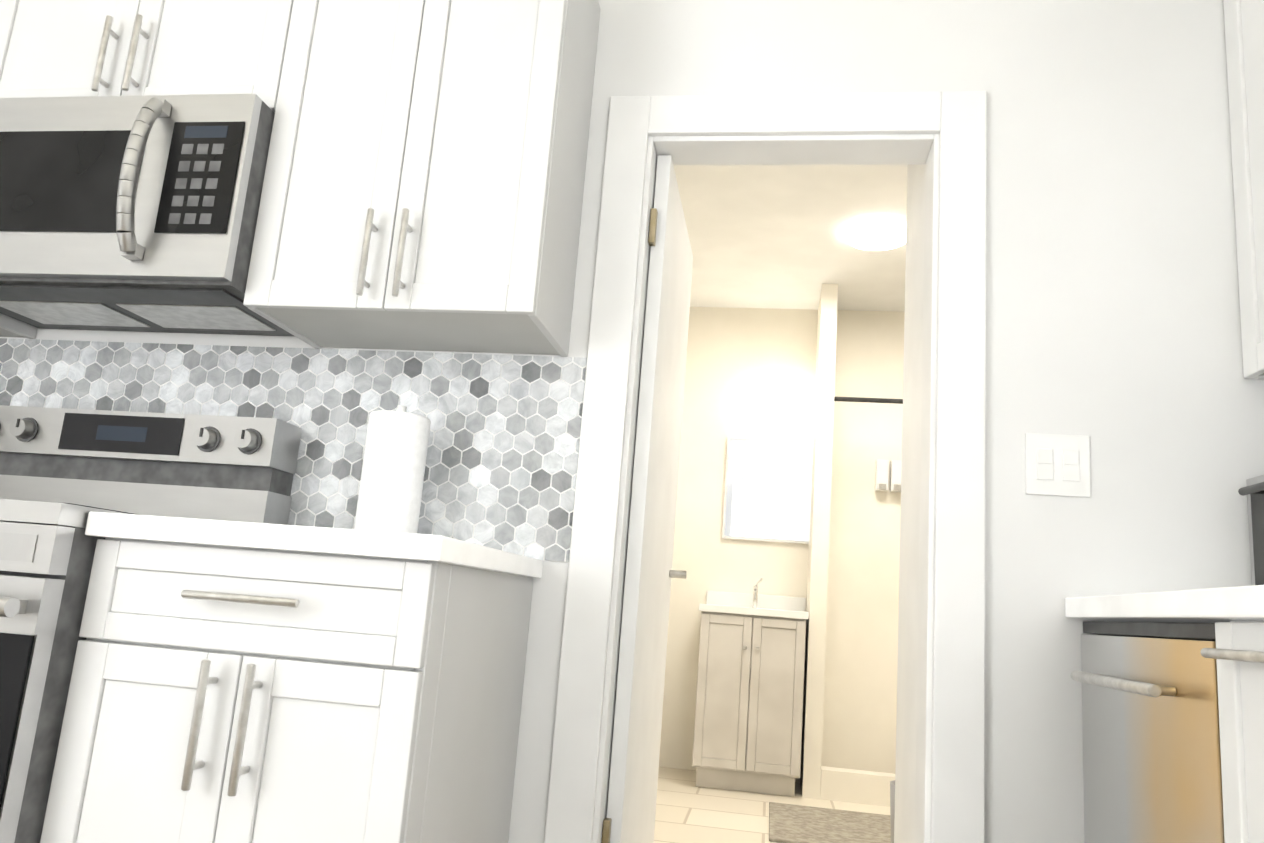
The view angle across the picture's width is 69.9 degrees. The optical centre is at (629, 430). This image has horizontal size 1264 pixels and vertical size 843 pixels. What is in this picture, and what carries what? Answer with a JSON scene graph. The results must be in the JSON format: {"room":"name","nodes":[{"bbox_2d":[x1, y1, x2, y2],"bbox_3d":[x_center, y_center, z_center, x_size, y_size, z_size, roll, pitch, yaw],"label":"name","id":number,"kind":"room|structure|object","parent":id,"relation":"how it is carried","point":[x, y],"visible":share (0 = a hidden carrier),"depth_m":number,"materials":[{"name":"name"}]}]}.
{"room":"kitchen","nodes":[
{"label":"kitchen","id":0,"kind":"room"},
{"bbox_2d":[0,0,1263,842],"bbox_3d":[-0.284,-0.026,2.195,3.780,2.534,0.120,3,-11,9],"label":"wall","id":1,"kind":"structure","parent":0,"point":[1113,318],"depth_m":1.98,"materials":[{"name":"paint"}]},
{"bbox_2d":[0,313,37,338],"bbox_3d":[-1.858,-0.744,2.338,0.620,0.925,0.363,3,-11,9],"label":"upper cabinet","id":2,"kind":"object","parent":1,"relation":"attached to","point":[10,327],"visible":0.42,"depth_m":2.33,"materials":[{"name":"paint"}]},
{"bbox_2d":[0,0,293,112],"bbox_3d":[-1.145,-0.938,2.266,0.790,0.462,0.363,3,-11,9],"label":"upper cabinet","id":3,"kind":"object","parent":1,"relation":"attached to","point":[65,48],"visible":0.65,"depth_m":2.11,"materials":[{"name":"paint"}]},
{"bbox_2d":[0,94,295,336],"bbox_3d":[-1.185,-0.502,2.122,0.781,0.436,0.469,3,-11,9],"label":"microwave","id":4,"kind":"object","parent":3,"relation":"attached to","point":[130,213],"visible":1,"depth_m":1.96,"materials":[{"name":"grey metal"}]},
{"bbox_2d":[0,338,586,561],"bbox_3d":[-1.154,0.014,2.257,2.105,0.480,0.005,3,-11,9],"label":"backsplash","id":5,"kind":"structure","parent":1,"relation":"attached to","point":[501,465],"depth_m":2.17,"materials":[{"name":"tile"}]},
{"bbox_2d":[243,0,599,356],"bbox_3d":[-0.454,-0.679,2.105,0.645,0.925,0.363,3,-11,9],"label":"upper cabinet","id":6,"kind":"object","parent":1,"relation":"attached to","point":[423,182],"visible":1,"depth_m":1.96,"materials":[{"name":"paint"}]},
{"bbox_2d":[601,155,692,842],"bbox_3d":[0.086,0.301,2.397,0.088,1.903,0.685,3,-11,9],"label":"bathroom door","id":7,"kind":"structure","parent":1,"relation":"in","point":[650,573],"depth_m":2.24,"materials":[{"name":"paint"}]},
{"bbox_2d":[544,91,985,842],"bbox_3d":[0.321,0.222,2.039,0.889,2.082,0.142,3,-11,9],"label":"door frame","id":8,"kind":"structure","parent":1,"relation":"attached to","point":[940,135],"depth_m":2.03,"materials":[{"name":"paint"},{"name":"metal"}]},
{"bbox_2d":[1025,433,1089,496],"bbox_3d":[0.910,0.072,1.920,0.128,0.132,0.010,3,-11,9],"label":"switch plate","id":9,"kind":"object","parent":1,"relation":"attached to","point":[1057,464],"visible":1,"depth_m":1.92,"materials":[{"name":"white plastic"}]},
{"bbox_2d":[1223,0,1263,379],"bbox_3d":[1.409,-0.624,1.686,0.338,0.945,0.584,3,-11,9],"label":"upper cabinet","id":10,"kind":"object","parent":1,"relation":"attached to","point":[1244,28],"visible":1,"depth_m":1.92,"materials":[{"name":"paint"}]},
{"bbox_2d":[654,767,889,842],"bbox_3d":[0.765,1.553,3.239,2.310,0.100,2.850,3,-11,9],"label":"floor","id":11,"kind":"structure","parent":0,"point":[688,810],"depth_m":3.76,"materials":[{"name":"tile"}]},
{"bbox_2d":[692,578,808,796],"bbox_3d":[0.594,1.212,4.424,0.514,0.992,0.497,3,-11,9],"label":"bathroom vanity","id":12,"kind":"object","parent":11,"relation":"on","point":[747,737],"visible":1,"depth_m":4.20,"materials":[{"name":"beige wood"}]},
{"bbox_2d":[769,802,890,842],"bbox_3d":[0.832,1.563,3.557,0.560,0.012,0.670,3,-11,9],"label":"rug","id":13,"kind":"object","parent":11,"relation":"on","point":[790,823],"visible":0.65,"depth_m":3.56,"materials":[{"name":"beige fabric"}]},
{"bbox_2d":[890,780,894,842],"bbox_3d":[0.947,1.313,2.955,0.190,0.290,0.190,3,-11,9],"label":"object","id":14,"kind":"object","parent":11,"relation":"on","point":[892,800],"visible":0.12,"depth_m":2.96,"materials":[{"name":"grey"}]},
{"bbox_2d":[659,307,894,772],"bbox_3d":[1.071,0.561,4.805,2.070,2.484,0.120,3,-11,9],"label":"wall","id":15,"kind":"structure","parent":0,"point":[849,572],"depth_m":4.81,"materials":[{"name":"paint"}]},
{"bbox_2d":[722,436,812,543],"bbox_3d":[0.754,0.312,4.831,0.486,0.554,0.022,3,-11,9],"label":"bathroom mirror","id":16,"kind":"object","parent":15,"relation":"attached to","point":[767,493],"visible":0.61,"depth_m":4.82,"materials":[{"name":"mirror"}]},
{"bbox_2d":[875,459,901,491],"bbox_3d":[1.397,0.235,4.720,0.210,0.160,0.073,3,-11,9],"label":"soap dispenser","id":17,"kind":"object","parent":15,"relation":"attached to","point":[881,474],"visible":0.6,"depth_m":4.71,"materials":[{"name":"white plastic"}]},
{"bbox_2d":[673,164,907,311],"bbox_3d":[0.963,-0.966,3.728,2.310,0.080,2.850,3,-11,9],"label":"ceiling","id":18,"kind":"structure","parent":0,"point":[767,236],"depth_m":4.07,"materials":[{"name":"paint"}]},
{"bbox_2d":[843,218,905,250],"bbox_3d":[1.087,-0.855,3.959,0.300,0.030,0.300,3,-11,9],"label":"recessed light","id":19,"kind":"object","parent":18,"relation":"in","point":[876,234],"visible":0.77,"depth_m":3.92,"materials":[{"name":"white"}]},
{"bbox_2d":[795,284,842,798],"bbox_3d":[0.958,0.506,4.566,0.080,2.484,0.400,3,-11,9],"label":"wall","id":20,"kind":"structure","parent":0,"point":[818,555],"depth_m":4.45,"materials":[{"name":"paint"}]},
{"bbox_2d":[820,766,894,806],"bbox_3d":[1.411,1.654,4.103,1.067,0.130,0.100,3,-11,9],"label":"sill","id":21,"kind":"structure","parent":20,"relation":"attached to","point":[856,786],"depth_m":4.12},
{"bbox_2d":[834,396,902,403],"bbox_3d":[1.550,-0.137,4.441,1.068,0.024,0.024,3,-11,9],"label":"rail","id":22,"kind":"object","parent":20,"relation":"attached to","point":[870,400],"depth_m":4.49,"materials":[{"name":"black metal"}]},
{"bbox_2d":[887,164,924,842],"bbox_3d":[0.939,0.064,2.295,0.414,2.484,0.479,3,-11,9],"label":"wall","id":23,"kind":"structure","parent":0,"point":[905,504],"depth_m":2.41,"materials":[{"name":"paint"}]},
{"bbox_3d":[-0.827,0.670,-0.802,4.056,0.050,5.570,3,-11,9],"label":"floor","id":24,"kind":"structure","parent":0,"visible":0},
{"bbox_2d":[0,405,301,842],"bbox_3d":[-1.292,0.490,1.772,0.802,1.207,0.759,3,-11,9],"label":"range","id":25,"kind":"object","parent":24,"relation":"on","point":[64,472],"visible":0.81,"depth_m":2.07,"materials":[{"name":"silver metal"}]},
{"bbox_2d":[40,538,533,842],"bbox_3d":[-0.598,0.689,1.687,0.603,0.893,0.670,3,-11,9],"label":"base cabinet","id":26,"kind":"object","parent":24,"relation":"on","point":[221,694],"visible":1,"depth_m":1.45,"materials":[{"name":"paint"}]},
{"bbox_2d":[85,511,542,577],"bbox_3d":[-0.553,0.233,1.776,0.624,0.040,0.652,3,-11,9],"label":"countertop","id":27,"kind":"structure","parent":26,"relation":"on","point":[386,544],"depth_m":1.47,"materials":[{"name":"stone"}]},
{"bbox_2d":[354,405,430,533],"bbox_3d":[-0.529,0.100,2.021,0.156,0.318,0.156,3,-11,9],"label":"paper towel holder","id":28,"kind":"object","parent":27,"relation":"on","point":[392,473],"visible":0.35,"depth_m":1.97,"materials":[{"name":"white paper"}]},
{"bbox_2d":[1071,621,1224,842],"bbox_3d":[1.121,0.779,1.440,0.662,0.888,0.573,3,-11,9],"label":"dishwasher","id":29,"kind":"object","parent":24,"relation":"on","point":[1152,773],"visible":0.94,"depth_m":1.48,"materials":[{"name":"grey metal"}]},
{"bbox_2d":[1200,620,1263,842],"bbox_3d":[1.072,0.694,1.037,0.670,0.893,0.250,3,-11,9],"label":"base cabinet","id":30,"kind":"object","parent":24,"relation":"on","point":[1237,653],"visible":1,"depth_m":1.20,"materials":[{"name":"paint"},{"name":"metal"}]},
{"bbox_3d":[0.987,0.582,0.494,0.670,0.893,0.866,3,-11,9],"label":"base cabinet","id":31,"kind":"object","parent":24,"relation":"on","visible":0},
{"bbox_2d":[1065,585,1263,622],"bbox_3d":[1.032,0.134,0.624,0.652,0.040,2.442,3,-11,9],"label":"countertop","id":32,"kind":"structure","parent":31,"relation":"on","point":[1214,605],"depth_m":1.36,"materials":[{"name":"stone"}]},
{"bbox_2d":[1238,475,1263,584],"bbox_3d":[1.333,0.174,1.510,0.342,0.265,0.612,3,-11,9],"label":"toaster oven","id":33,"kind":"object","parent":32,"relation":"on","point":[1253,490],"visible":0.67,"depth_m":1.79,"materials":[{"name":"black metal"}]}
]}

